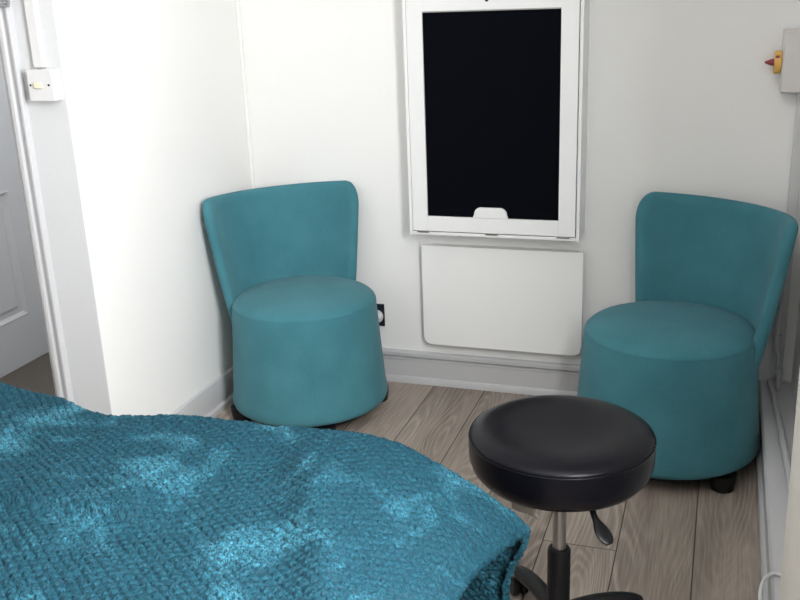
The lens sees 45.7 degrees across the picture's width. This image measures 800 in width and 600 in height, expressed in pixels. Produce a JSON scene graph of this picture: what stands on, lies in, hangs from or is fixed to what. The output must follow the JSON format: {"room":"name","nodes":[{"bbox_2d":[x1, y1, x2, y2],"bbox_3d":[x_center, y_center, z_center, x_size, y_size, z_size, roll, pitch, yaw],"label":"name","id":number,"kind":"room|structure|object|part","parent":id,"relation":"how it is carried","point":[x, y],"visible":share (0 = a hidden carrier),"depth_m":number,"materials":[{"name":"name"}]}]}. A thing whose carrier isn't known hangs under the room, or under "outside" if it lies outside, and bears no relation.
{"room":"massage treatment room","nodes":[
{"label":"massage treatment room","id":0,"kind":"room"},
{"bbox_2d":[11,0,111,414],"bbox_3d":[-1.794,-0.604,3.032,1.828,2.400,0.103,4,19,18],"label":"wall","id":1,"kind":"structure","parent":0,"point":[49,120],"depth_m":2.82,"materials":[{"name":"grey paint"}]},
{"bbox_2d":[24,0,46,67],"bbox_3d":[-1.032,-1.163,2.507,0.032,1.069,0.020,4,19,18],"label":"cable trunking","id":2,"kind":"object","parent":1,"relation":"attached to","point":[31,6],"visible":1,"depth_m":2.64,"materials":[{"name":"white plastic"}]},
{"bbox_2d":[26,69,62,100],"bbox_3d":[-1.002,-0.605,2.673,0.086,0.088,0.045,4,19,18],"label":"light switch","id":3,"kind":"object","parent":1,"relation":"attached to","point":[43,84],"visible":1,"depth_m":2.66,"materials":[{"name":"white plastic"}]},
{"bbox_2d":[52,0,251,415],"bbox_3d":[-0.818,-0.699,3.205,0.100,2.400,1.085,4,19,18],"label":"wall","id":4,"kind":"structure","parent":0,"point":[154,88],"depth_m":3.15,"materials":[{"name":"paint"}]},
{"bbox_2d":[0,0,9,6],"bbox_3d":[-1.111,-0.877,2.613,0.062,0.138,0.012,4,19,18],"label":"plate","id":5,"kind":"object","parent":4,"relation":"attached to","point":[3,3],"visible":1,"depth_m":2.62,"materials":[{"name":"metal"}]},
{"bbox_2d":[0,0,73,401],"bbox_3d":[-1.437,-0.410,2.961,0.814,2.050,0.122,4,19,18],"label":"door frame","id":6,"kind":"structure","parent":4,"relation":"attached to","point":[8,36],"depth_m":2.82,"materials":[{"name":"white paint"}]},
{"bbox_2d":[171,366,232,417],"bbox_3d":[-0.723,0.394,3.521,0.024,0.122,1.045,4,19,18],"label":"baseboard","id":7,"kind":"structure","parent":4,"relation":"attached to","point":[217,395],"depth_m":3.56,"materials":[{"name":"paint"}]},
{"bbox_2d":[0,352,760,599],"bbox_3d":[-1.166,1.012,1.953,3.900,0.054,5.350,4,19,18],"label":"floor","id":8,"kind":"structure","parent":0,"point":[673,540],"depth_m":2.77,"materials":[{"name":"grey wood"}]},
{"bbox_2d":[202,180,388,429],"bbox_3d":[-0.365,0.018,3.508,0.634,0.817,0.634,4,19,18],"label":"tub chair","id":9,"kind":"object","parent":8,"relation":"on","point":[307,345],"visible":0.98,"depth_m":3.40,"materials":[{"name":"teal fabric"}]},
{"bbox_3d":[-0.453,-0.175,3.616,0.600,0.512,0.247,-11,20,-25],"label":"backrest","id":10,"kind":"part","parent":9,"relation":"part of","materials":[{"name":"teal fabric"}]},
{"bbox_3d":[-0.350,-0.017,3.463,0.521,0.044,0.521,4,19,18],"label":"seat","id":11,"kind":"part","parent":9,"relation":"part of","materials":[{"name":"teal fabric"}]},
{"bbox_3d":[-0.335,0.374,3.591,0.490,0.026,0.490,4,19,18],"label":"plate","id":12,"kind":"part","parent":9,"relation":"part of","materials":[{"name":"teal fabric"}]},
{"bbox_2d":[468,395,656,599],"bbox_3d":[0.365,0.551,2.180,0.409,0.573,0.409,4,19,18],"label":"stool","id":13,"kind":"object","parent":8,"relation":"on","point":[558,454],"visible":0.99,"depth_m":2.03,"materials":[{"name":"black leather"}]},
{"bbox_3d":[0.335,0.711,2.354,0.042,0.061,0.209,-8,19,-17],"label":"leg","id":14,"kind":"part","parent":13,"relation":"part of","materials":[{"name":"black plastic"}]},
{"bbox_3d":[0.355,0.289,2.095,0.402,0.021,0.402,4,19,18],"label":"seat","id":15,"kind":"part","parent":13,"relation":"part of","materials":[{"name":"black leather"}]},
{"bbox_3d":[0.357,0.344,2.112,0.408,0.096,0.408,4,19,18],"label":"seat","id":16,"kind":"part","parent":13,"relation":"part of","materials":[{"name":"black leather"}]},
{"bbox_3d":[0.414,0.455,2.034,0.038,0.079,0.147,-7,19,-14],"label":"lever","id":17,"kind":"part","parent":13,"relation":"part of","materials":[{"name":"black plastic"}]},
{"bbox_3d":[0.488,0.729,2.279,0.209,0.061,0.042,-8,19,-17],"label":"leg","id":18,"kind":"part","parent":13,"relation":"part of","materials":[{"name":"black plastic"}]},
{"bbox_2d":[577,192,798,493],"bbox_3d":[0.892,0.118,3.049,0.647,0.817,0.647,4,19,18],"label":"tub chair","id":19,"kind":"object","parent":8,"relation":"on","point":[684,357],"visible":0.88,"depth_m":2.92,"materials":[{"name":"teal fabric"}]},
{"bbox_3d":[0.858,0.080,3.019,0.531,0.044,0.531,4,19,18],"label":"seat","id":20,"kind":"part","parent":19,"relation":"part of","materials":[{"name":"teal fabric"}]},
{"bbox_3d":[0.873,0.471,3.147,0.500,0.026,0.500,4,19,18],"label":"plate","id":21,"kind":"part","parent":19,"relation":"part of","materials":[{"name":"black plastic"}]},
{"bbox_3d":[1.044,-0.063,3.093,0.252,0.512,0.612,-13,21,-29],"label":"backrest","id":22,"kind":"part","parent":19,"relation":"part of","materials":[{"name":"teal fabric"}]},
{"bbox_3d":[-1.047,0.640,1.999,1.550,0.622,0.635,4,19,18],"label":"couch","id":23,"kind":"object","parent":8,"relation":"on","visible":0},
{"bbox_2d":[0,382,530,599],"bbox_3d":[-0.646,0.589,1.864,1.696,0.623,0.771,4,19,18],"label":"throw blanket","id":24,"kind":"object","parent":23,"relation":"on","point":[94,505],"visible":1,"depth_m":1.67,"materials":[{"name":"blue fabric"}]},
{"bbox_2d":[239,0,799,382],"bbox_3d":[0.421,-0.801,3.371,2.172,2.400,0.100,4,19,18],"label":"wall","id":25,"kind":"structure","parent":0,"point":[684,98],"depth_m":3.39,"materials":[{"name":"paint"}]},
{"bbox_2d":[235,0,254,188],"bbox_3d":[-0.603,-0.916,3.632,0.014,2.267,0.009,4,19,18],"label":"trim","id":26,"kind":"structure","parent":25,"relation":"attached to","point":[237,3],"depth_m":3.67,"materials":[{"name":"paint"}]},
{"bbox_2d":[378,310,382,321],"bbox_3d":[-0.127,0.117,3.796,0.125,0.162,0.030,4,19,18],"label":"plug","id":27,"kind":"object","parent":25,"relation":"attached to","point":[380,315],"visible":0.14,"depth_m":3.76,"materials":[{"name":"white plastic"}]},
{"bbox_2d":[377,304,384,325],"bbox_3d":[-0.131,0.057,3.795,0.145,0.092,0.012,4,19,18],"label":"wall socket","id":28,"kind":"object","parent":25,"relation":"attached to","point":[380,307],"visible":0.2,"depth_m":3.77,"materials":[{"name":"black plastic"}]},
{"bbox_2d":[402,0,589,240],"bbox_3d":[0.333,-0.655,3.320,0.619,0.870,0.137,4,19,18],"label":"window","id":29,"kind":"structure","parent":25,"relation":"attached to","point":[496,91],"depth_m":3.27,"materials":[{"name":"white paint"}]},
{"bbox_3d":[0.321,-0.308,3.373,0.129,0.039,0.012,4,19,18],"label":"finger pull","id":30,"kind":"part","parent":29,"relation":"part of","materials":[{"name":"white paint"}]},
{"bbox_2d":[421,243,583,355],"bbox_3d":[0.383,-0.006,3.570,0.607,0.397,0.053,4,19,18],"label":"radiator","id":31,"kind":"object","parent":25,"relation":"attached to","point":[520,299],"visible":1,"depth_m":3.54,"materials":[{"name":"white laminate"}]},
{"bbox_2d":[382,348,789,395],"bbox_3d":[0.405,0.292,3.678,2.052,0.133,0.026,4,19,18],"label":"baseboard","id":32,"kind":"structure","parent":25,"relation":"attached to","point":[506,375],"depth_m":3.70,"materials":[{"name":"paint"}]},
{"bbox_2d":[765,28,799,92],"bbox_3d":[1.232,-0.754,2.993,0.156,0.193,0.093,4,19,18],"label":"box","id":33,"kind":"object","parent":25,"relation":"attached to","point":[786,61],"visible":1,"depth_m":2.96,"materials":[{"name":"white plastic"}]},
{"bbox_3d":[1.195,-0.752,3.003,0.023,0.072,0.072,4,19,18],"label":"rotary knob","id":34,"kind":"part","parent":33,"relation":"part of","materials":[{"name":"yellow plastic"}]},
{"bbox_3d":[1.243,-0.739,2.947,0.099,0.187,0.008,4,19,18],"label":"box lid","id":35,"kind":"part","parent":33,"relation":"part of","materials":[{"name":"white plastic"}]},
{"bbox_2d":[771,93,799,381],"bbox_3d":[1.309,-0.190,3.197,0.032,1.010,0.022,4,19,18],"label":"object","id":36,"kind":"structure","parent":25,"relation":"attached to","point":[794,181],"depth_m":3.14,"materials":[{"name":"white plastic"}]},
{"bbox_2d":[791,298,799,409],"bbox_3d":[0.605,0.035,0.787,0.100,2.400,4.975,4,19,18],"label":"wall","id":37,"kind":"structure","parent":0,"point":[796,361],"depth_m":3.20,"materials":[{"name":"paint"}]},
{"bbox_2d":[756,380,795,599],"bbox_3d":[0.540,1.108,1.153,0.113,0.140,4.935,4,19,18],"label":"baseboard","id":38,"kind":"structure","parent":37,"relation":"attached to","point":[772,487],"depth_m":2.74,"materials":[{"name":"paint"}]},
{"bbox_2d":[758,572,780,599],"bbox_3d":[0.859,0.668,2.215,0.126,0.009,0.077,-10,20,-22],"label":"cable","id":39,"kind":"object","parent":38,"relation":"on","point":[770,574],"visible":0.69,"depth_m":2.23,"materials":[{"name":"white plastic"}]},
{"bbox_2d":[773,291,784,390],"bbox_3d":[1.284,0.142,3.215,0.051,0.360,0.026,-14,21,-32],"label":"riser pipe","id":40,"kind":"object","parent":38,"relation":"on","point":[777,336],"visible":0.98,"depth_m":3.20,"materials":[{"name":"white metal"}]},
{"bbox_2d":[767,379,790,490],"bbox_3d":[1.090,0.505,2.655,0.022,0.020,1.452,3,19,16],"label":"pipe","id":41,"kind":"object","parent":37,"relation":"attached to","point":[786,461],"visible":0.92,"depth_m":2.93,"materials":[{"name":"white paint"}]},
{"bbox_3d":[-1.303,-0.818,3.628,1.098,2.400,1.410,4,19,18],"label":"wall","id":42,"kind":"structure","parent":0,"visible":0},
{"bbox_2d":[0,56,48,377],"bbox_3d":[-1.762,-0.589,3.651,0.040,1.974,0.800,4,19,18],"label":"door","id":43,"kind":"structure","parent":42,"relation":"in","point":[23,339],"depth_m":4.05,"materials":[{"name":"paint"}]},
{"bbox_3d":[-1.674,-0.164,3.959,0.011,0.550,0.240,4,19,18],"label":"panel","id":44,"kind":"part","parent":43,"relation":"part of","materials":[{"name":"paint"}]},
{"bbox_3d":[0.433,-0.923,0.341,0.072,0.024,2.050,4,19,18],"label":"rail","id":45,"kind":"object","parent":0,"visible":0},
{"bbox_2d":[778,369,799,599],"bbox_3d":[0.659,-0.140,1.317,0.120,2.080,0.461,4,19,18],"label":"curtain","id":46,"kind":"object","parent":45,"relation":"hanging from","point":[789,589],"visible":1,"depth_m":1.61,"materials":[{"name":"fabric"}]}
]}

